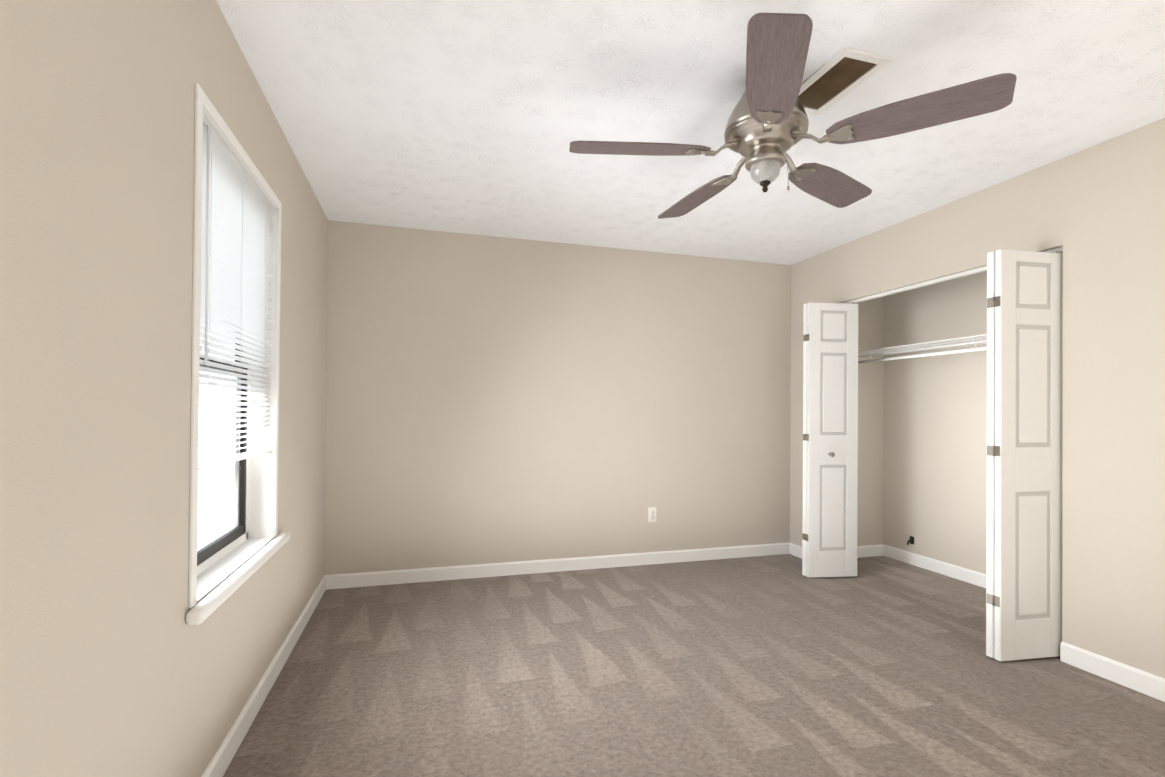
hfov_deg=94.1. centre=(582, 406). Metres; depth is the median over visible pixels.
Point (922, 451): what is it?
wall
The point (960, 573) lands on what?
baseboard
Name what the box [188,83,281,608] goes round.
window
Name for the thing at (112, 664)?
wall
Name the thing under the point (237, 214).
window blinds
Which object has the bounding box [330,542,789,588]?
baseboard
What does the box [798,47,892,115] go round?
ceiling vent
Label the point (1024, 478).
closet door
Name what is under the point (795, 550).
baseboard
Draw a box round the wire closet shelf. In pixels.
[858,334,986,363]
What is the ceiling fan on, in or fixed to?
hanging from the ceiling
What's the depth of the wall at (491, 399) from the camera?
4.00 m
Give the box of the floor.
[223,554,1164,776]
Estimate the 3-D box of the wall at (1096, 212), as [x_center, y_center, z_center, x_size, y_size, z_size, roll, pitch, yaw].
[2.445,0.007,2.437,0.110,2.440,4.520,1,0,-16]
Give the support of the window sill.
attached to the wall at (112, 664)
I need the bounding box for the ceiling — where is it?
[216,0,1164,264]
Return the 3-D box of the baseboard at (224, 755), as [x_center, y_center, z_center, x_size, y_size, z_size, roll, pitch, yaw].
[-1.067,1.145,1.410,0.013,0.092,4.520,1,0,-16]
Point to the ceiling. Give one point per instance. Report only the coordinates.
(468, 116)
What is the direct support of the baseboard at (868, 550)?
attached to the wall at (922, 451)
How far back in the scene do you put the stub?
4.27 m
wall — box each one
[0,0,327,776]
[324,220,790,574]
[790,118,1164,678]
[855,252,1062,573]
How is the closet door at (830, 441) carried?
in the wall at (1096, 212)
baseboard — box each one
[202,575,329,776]
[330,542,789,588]
[790,543,801,558]
[857,544,881,557]
[882,544,985,587]
[1060,641,1164,701]
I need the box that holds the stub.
[907,536,913,544]
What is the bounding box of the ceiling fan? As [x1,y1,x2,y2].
[569,13,1016,218]
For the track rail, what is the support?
attached to the wall at (1096, 212)
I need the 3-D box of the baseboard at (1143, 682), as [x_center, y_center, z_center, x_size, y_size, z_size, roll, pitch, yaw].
[2.657,1.175,1.446,0.013,0.092,2.450,1,0,-16]
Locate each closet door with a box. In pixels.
[802,302,857,577]
[986,249,1062,660]
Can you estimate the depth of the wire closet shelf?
3.84 m
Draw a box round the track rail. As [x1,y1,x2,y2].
[844,247,1062,303]
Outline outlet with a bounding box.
[648,507,656,521]
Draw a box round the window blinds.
[198,113,273,471]
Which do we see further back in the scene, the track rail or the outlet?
the outlet
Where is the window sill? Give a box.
[186,531,289,625]
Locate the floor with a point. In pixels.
(780, 665)

